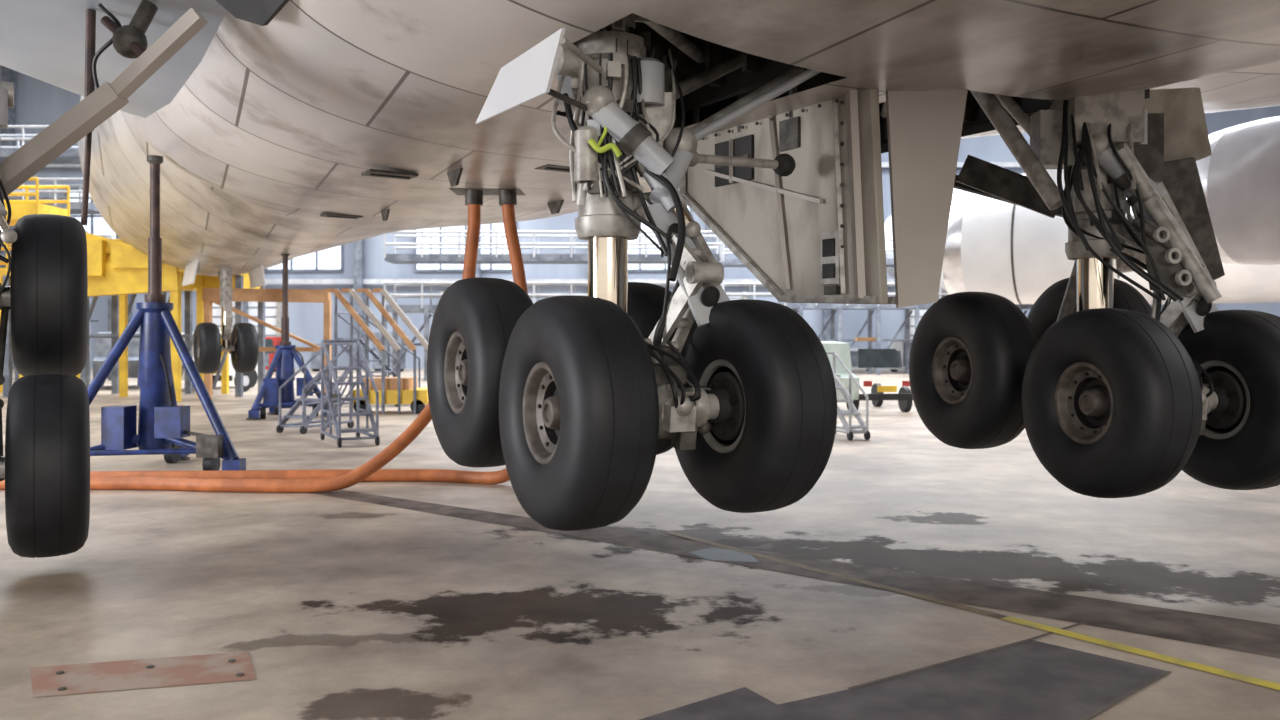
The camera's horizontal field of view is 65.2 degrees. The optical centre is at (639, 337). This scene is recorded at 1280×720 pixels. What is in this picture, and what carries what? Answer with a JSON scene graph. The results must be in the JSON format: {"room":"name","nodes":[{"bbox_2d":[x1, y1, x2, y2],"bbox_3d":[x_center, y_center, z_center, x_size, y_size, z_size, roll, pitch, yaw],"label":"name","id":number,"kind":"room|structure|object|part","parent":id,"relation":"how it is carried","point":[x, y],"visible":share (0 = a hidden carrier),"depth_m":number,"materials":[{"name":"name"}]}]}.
{"room":"aircraft hangar","nodes":[
{"label":"aircraft hangar","id":0,"kind":"room"},
{"bbox_2d":[0,369,1279,719],"bbox_3d":[5.000,1.600,15.000,130.000,0.001,90.000,0,0,0],"label":"floor","id":1,"kind":"structure","parent":0,"point":[340,608],"depth_m":6.46,"materials":[{"name":"concrete"}]},
{"bbox_2d":[0,177,69,392],"bbox_3d":[-20.800,-1.549,30.000,6.560,6.299,1.760,0,0,0],"label":"dock","id":2,"kind":"object","parent":1,"relation":"on","point":[19,208],"visible":0.35,"depth_m":29.36,"materials":[{"name":"yellow metal"}]},
{"bbox_2d":[0,125,111,381],"bbox_3d":[-23.500,-3.049,37.000,7.160,9.299,1.760,0,0,0],"label":"scaffold tower","id":3,"kind":"object","parent":1,"relation":"on","point":[70,156],"visible":0.17,"depth_m":36.25,"materials":[{"name":"grey metal"}]},
{"bbox_2d":[19,232,184,401],"bbox_3d":[-13.453,-0.635,25.200,4.195,4.469,0.600,0,0,0],"label":"work platform","id":4,"kind":"object","parent":1,"relation":"on","point":[114,267],"visible":0.37,"depth_m":25.05,"materials":[{"name":"yellow metal"}]},
{"bbox_2d":[93,332,139,377],"bbox_3d":[-16.089,0.650,32.691,2.875,1.900,3.110,0,0,-23],"label":"van","id":5,"kind":"object","parent":1,"relation":"on","point":[102,345],"visible":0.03,"depth_m":31.41,"materials":[{"name":"grey metal"}]},
{"bbox_2d":[3,239,264,396],"bbox_3d":[-14.050,-0.549,28.000,6.460,4.299,1.760,0,0,0],"label":"dock","id":6,"kind":"object","parent":1,"relation":"on","point":[120,310],"visible":0.19,"depth_m":27.26,"materials":[{"name":"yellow metal"}]},
{"bbox_2d":[30,651,255,696],"bbox_3d":[-2.377,1.597,4.770,1.161,0.001,0.651,0,0,0],"label":"floor plate","id":7,"kind":"object","parent":1,"relation":"on","point":[208,668],"depth_m":4.76,"materials":[{"name":"paint"}]},
{"bbox_2d":[56,659,243,690],"bbox_3d":[-2.328,1.594,4.748,0.869,0.006,0.278,0,0,-14],"label":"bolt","id":8,"kind":"object","parent":1,"relation":"on","point":[230,660],"visible":1,"depth_m":4.75,"materials":[{"name":"grey metal"}]},
{"bbox_2d":[87,155,245,470],"bbox_3d":[-5.700,-0.290,12.178,2.224,3.780,2.174,0,0,0],"label":"jack","id":9,"kind":"object","parent":1,"relation":"on","point":[163,425],"visible":0.85,"depth_m":11.82,"materials":[{"name":"metal"}]},
{"bbox_2d":[182,332,274,391],"bbox_3d":[-12.849,0.650,31.143,2.875,1.900,3.110,0,0,17],"label":"van","id":10,"kind":"object","parent":1,"relation":"on","point":[249,379],"visible":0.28,"depth_m":30.81,"materials":[{"name":"white paint"}]},
{"bbox_2d":[0,204,527,492],"bbox_3d":[-5.097,-0.028,10.774,7.810,3.270,1.007,0,0,0],"label":"supply hose","id":11,"kind":"object","parent":1,"relation":"on","point":[327,480],"visible":0.68,"depth_m":10.91,"materials":[{"name":"orange rubber"}]},
{"bbox_2d":[202,288,330,398],"bbox_3d":[-9.836,0.140,26.400,3.333,2.920,0.250,0,0,0],"label":"gantry","id":12,"kind":"object","parent":1,"relation":"on","point":[210,296],"visible":0.54,"depth_m":26.27,"materials":[{"name":"orange metal"}]},
{"bbox_2d":[265,337,280,371],"bbox_3d":[-17.628,0.774,47.248,1.242,1.652,0.850,0,0,5],"label":"tall cabinet","id":13,"kind":"object","parent":1,"relation":"on","point":[268,357],"visible":0.21,"depth_m":46.84,"materials":[{"name":"red plastic"}]},
{"bbox_2d":[246,254,337,419],"bbox_3d":[-7.148,-0.075,20.461,1.728,3.350,1.644,0,0,-23],"label":"jack","id":14,"kind":"object","parent":1,"relation":"on","point":[285,354],"visible":0.89,"depth_m":20.14,"materials":[{"name":"metal"}]},
{"bbox_2d":[0,0,1279,307],"bbox_3d":[8.844,-4.199,2.893,51.079,8.001,52.986,0,0,4],"label":"jet airliner","id":15,"kind":"object","parent":14,"relation":"on","point":[296,128],"visible":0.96,"depth_m":7.35,"materials":[{"name":"paint"}]},
{"bbox_2d":[0,81,89,557],"bbox_3d":[-4.735,-0.605,6.920,1.596,4.191,2.038,0,0,-30],"label":"landing gear","id":16,"kind":"object","parent":15,"relation":"attached to","point":[45,465],"visible":1,"depth_m":6.69,"materials":[{"name":"rubber"}]},
{"bbox_2d":[182,259,265,373],"bbox_3d":[-10.123,-0.605,24.252,1.640,2.910,1.847,0,0,-33],"label":"nose landing gear","id":17,"kind":"object","parent":15,"relation":"attached to","point":[243,347],"visible":1,"depth_m":23.80,"materials":[{"name":"rubber"}]},
{"bbox_2d":[427,13,836,530],"bbox_3d":[0.105,-0.491,6.396,2.290,3.017,2.653,0,0,-29],"label":"landing gear","id":18,"kind":"object","parent":15,"relation":"attached to","point":[578,398],"visible":0.98,"depth_m":5.73,"materials":[{"name":"rubber"}]},
{"bbox_3d":[0.999,-0.960,7.488,0.070,1.480,2.229,0,0,-33],"label":"gear door","id":19,"kind":"part","parent":15,"relation":"part of","materials":[{"name":"white metal"}]},
{"bbox_2d":[909,87,1279,497],"bbox_3d":[3.729,-0.535,7.506,2.955,3.165,3.087,0,0,0],"label":"landing gear","id":20,"kind":"object","parent":15,"relation":"attached to","point":[1115,394],"visible":0.97,"depth_m":7.00,"materials":[{"name":"rubber"}]},
{"bbox_2d":[276,342,353,433],"bbox_3d":[-5.600,0.838,17.300,0.550,1.520,1.340,0,0,23],"label":"steps","id":21,"kind":"structure","parent":1,"relation":"on","point":[306,419],"depth_m":17.20,"materials":[{"name":"paint"}]},
{"bbox_2d":[311,344,333,370],"bbox_3d":[-15.194,0.937,48.056,0.985,1.326,0.850,0,0,2],"label":"cabinet","id":22,"kind":"object","parent":1,"relation":"on","point":[316,362],"visible":0.33,"depth_m":47.70,"materials":[{"name":"grey metal"}]},
{"bbox_2d":[320,340,379,446],"bbox_3d":[-4.450,0.813,15.300,0.600,1.570,1.380,0,0,-29],"label":"steps","id":23,"kind":"structure","parent":1,"relation":"on","point":[368,413],"depth_m":15.34,"materials":[{"name":"paint"}]},
{"bbox_2d":[325,289,428,413],"bbox_3d":[-5.482,0.281,21.520,2.236,2.639,1.160,0,0,0],"label":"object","id":24,"kind":"object","parent":1,"relation":"on","point":[399,390],"visible":0.84,"depth_m":21.02,"materials":[{"name":"grey metal"}]},
{"bbox_2d":[337,312,419,406],"bbox_3d":[-6.300,0.488,24.000,1.900,2.220,0.950,0,0,21],"label":"steps","id":25,"kind":"structure","parent":1,"relation":"on","point":[389,370],"depth_m":24.09,"materials":[{"name":"paint"}]},
{"bbox_2d":[373,332,405,370],"bbox_3d":[-12.005,0.653,47.843,1.358,1.895,0.850,0,0,4],"label":"tall cabinet","id":26,"kind":"object","parent":1,"relation":"on","point":[377,365],"visible":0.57,"depth_m":47.49,"materials":[{"name":"grey metal"}]},
{"bbox_2d":[384,230,721,380],"bbox_3d":[-3.250,-1.199,38.000,12.660,5.599,1.760,0,0,0],"label":"scaffolding","id":27,"kind":"object","parent":1,"relation":"on","point":[394,258],"visible":0.39,"depth_m":37.20,"materials":[{"name":"grey metal"}]},
{"bbox_2d":[313,490,1279,657],"bbox_3d":[0.772,1.597,7.247,9.040,0.001,7.159,0,0,0],"label":"trench","id":28,"kind":"object","parent":1,"relation":"on","point":[1263,638],"visible":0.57,"depth_m":6.28,"materials":[{"name":"grey concrete"}]},
{"bbox_2d":[689,548,758,561],"bbox_3d":[0.605,1.596,7.360,0.490,0.001,0.480,0,0,0],"label":"puddle","id":29,"kind":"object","parent":28,"relation":"on","point":[717,554],"depth_m":7.33,"materials":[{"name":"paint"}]},
{"bbox_2d":[668,532,1006,617],"bbox_3d":[1.160,1.595,6.955,1.905,0.001,2.537,0,0,0],"label":"floor line marking","id":30,"kind":"structure","parent":1,"relation":"on","point":[945,602],"depth_m":6.58,"materials":[{"name":"paint"}]},
{"bbox_2d":[826,352,870,439],"bbox_3d":[3.270,0.913,16.200,0.350,1.370,1.220,0,0,-17],"label":"steps","id":31,"kind":"structure","parent":1,"relation":"on","point":[849,429],"depth_m":15.89,"materials":[{"name":"metal"}]},
{"bbox_2d":[850,349,873,370],"bbox_3d":[10.360,1.058,48.232,1.655,1.084,0.850,0,0,2],"label":"base cabinet","id":32,"kind":"object","parent":1,"relation":"on","point":[853,352],"visible":0.15,"depth_m":47.84,"materials":[{"name":"grey metal"}]},
{"bbox_2d":[821,337,912,411],"bbox_3d":[4.497,0.792,22.286,2.444,1.615,2.644,0,0,-7],"label":"vehicle","id":33,"kind":"object","parent":1,"relation":"on","point":[867,358],"visible":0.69,"depth_m":21.55,"materials":[{"name":"white metal"}]},
{"bbox_2d":[719,238,1033,374],"bbox_3d":[10.300,-1.349,44.000,13.560,5.899,1.760,0,0,0],"label":"dock","id":34,"kind":"object","parent":1,"relation":"on","point":[832,307],"visible":0.14,"depth_m":43.20,"materials":[{"name":"grey metal"}]},
{"bbox_2d":[888,341,911,371],"bbox_3d":[12.750,0.825,47.544,1.678,1.550,0.850,0,0,-4],"label":"cabinet","id":35,"kind":"object","parent":1,"relation":"on","point":[898,345],"visible":0.28,"depth_m":47.13,"materials":[{"name":"grey metal"}]},
{"bbox_2d":[639,640,1165,719],"bbox_3d":[1.245,1.598,4.450,2.590,0.001,1.700,0,0,0],"label":"floor","id":36,"kind":"structure","parent":1,"relation":"on","point":[1032,679],"depth_m":4.48,"materials":[{"name":"grey concrete"}]},
{"bbox_2d":[848,639,1031,688],"bbox_3d":[1.510,1.596,4.925,1.133,0.001,0.770,0,0,0],"label":"joint","id":37,"kind":"object","parent":36,"relation":"on","point":[1025,640],"visible":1,"depth_m":4.89,"materials":[{"name":"grey concrete"}]},
{"bbox_2d":[1080,671,1171,719],"bbox_3d":[1.870,1.596,4.195,1.356,0.001,1.208,0,0,0],"label":"joint","id":38,"kind":"object","parent":36,"relation":"on","point":[1164,674],"visible":1,"depth_m":4.45,"materials":[{"name":"grey concrete"}]},
{"bbox_2d":[1029,622,1086,639],"bbox_3d":[2.285,1.596,5.460,0.444,0.001,0.339,0,0,0],"label":"joint","id":39,"kind":"object","parent":1,"relation":"on","point":[1076,624],"visible":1,"depth_m":5.42,"materials":[{"name":"grey concrete"}]},
{"bbox_2d":[884,169,1279,304],"bbox_3d":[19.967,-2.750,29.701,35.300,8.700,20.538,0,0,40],"label":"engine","id":40,"kind":"object","parent":1,"relation":"on","point":[1013,252],"visible":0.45,"depth_m":25.89,"materials":[{"name":"white paint"}]},
{"bbox_2d":[1000,616,1279,689],"bbox_3d":[2.826,1.595,4.704,1.564,0.001,2.067,0,0,0],"label":"floor line marking","id":41,"kind":"structure","parent":1,"relation":"on","point":[1198,666],"depth_m":5.04,"materials":[{"name":"yellow paint"}]},
{"bbox_2d":[0,65,1279,368],"bbox_3d":[5.000,-6.400,52.000,130.000,16.000,0.400,0,0,0],"label":"wall","id":42,"kind":"structure","parent":0,"point":[37,102],"depth_m":51.80,"materials":[{"name":"grey metal"}]},
{"bbox_2d":[66,188,118,238],"bbox_3d":[-27.000,-5.600,51.700,5.300,4.300,0.160,0,0,0],"label":"window","id":43,"kind":"structure","parent":42,"relation":"in","point":[96,225],"depth_m":51.70,"materials":[{"name":"white glass"}]},
{"bbox_2d":[213,301,281,336],"bbox_3d":[-20.400,-0.400,51.600,3.800,4.000,0.300,0,0,0],"label":"door","id":44,"kind":"structure","parent":42,"relation":"in","point":[273,310],"depth_m":51.60,"materials":[{"name":"white paint"}]},
{"bbox_2d":[264,245,342,270],"bbox_3d":[-18.000,-5.600,51.700,5.300,4.300,0.160,0,0,0],"label":"window","id":45,"kind":"structure","parent":42,"relation":"in","point":[331,259],"depth_m":51.70,"materials":[{"name":"white glass"}]},
{"bbox_2d":[414,222,516,270],"bbox_3d":[-9.000,-5.600,51.700,5.300,4.300,0.160,0,0,0],"label":"window","id":46,"kind":"structure","parent":42,"relation":"in","point":[498,226],"depth_m":51.70,"materials":[{"name":"white glass"}]},
{"bbox_2d":[1,65,1020,368],"bbox_3d":[5.000,-6.400,51.300,128.000,16.000,0.500,0,0,0],"label":"framing","id":47,"kind":"object","parent":42,"relation":"attached to","point":[359,281],"visible":0.03,"depth_m":51.30,"materials":[{"name":"grey metal"}]},
{"bbox_2d":[628,205,690,270],"bbox_3d":[0.000,-5.600,51.700,5.300,4.300,0.160,0,0,0],"label":"window","id":48,"kind":"structure","parent":42,"relation":"in","point":[631,267],"depth_m":51.70,"materials":[{"name":"white glass"}]},
{"bbox_2d":[729,291,746,299],"bbox_3d":[3.600,-0.400,51.600,3.800,4.000,0.300,0,0,0],"label":"door","id":49,"kind":"structure","parent":42,"relation":"in","point":[730,298],"depth_m":51.56,"materials":[{"name":"white paint"}]},
{"bbox_2d":[910,297,938,338],"bbox_3d":[15.600,-0.400,51.600,3.800,4.000,0.300,0,0,0],"label":"door","id":50,"kind":"structure","parent":42,"relation":"in","point":[912,316],"depth_m":51.60,"materials":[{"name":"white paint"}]}
]}

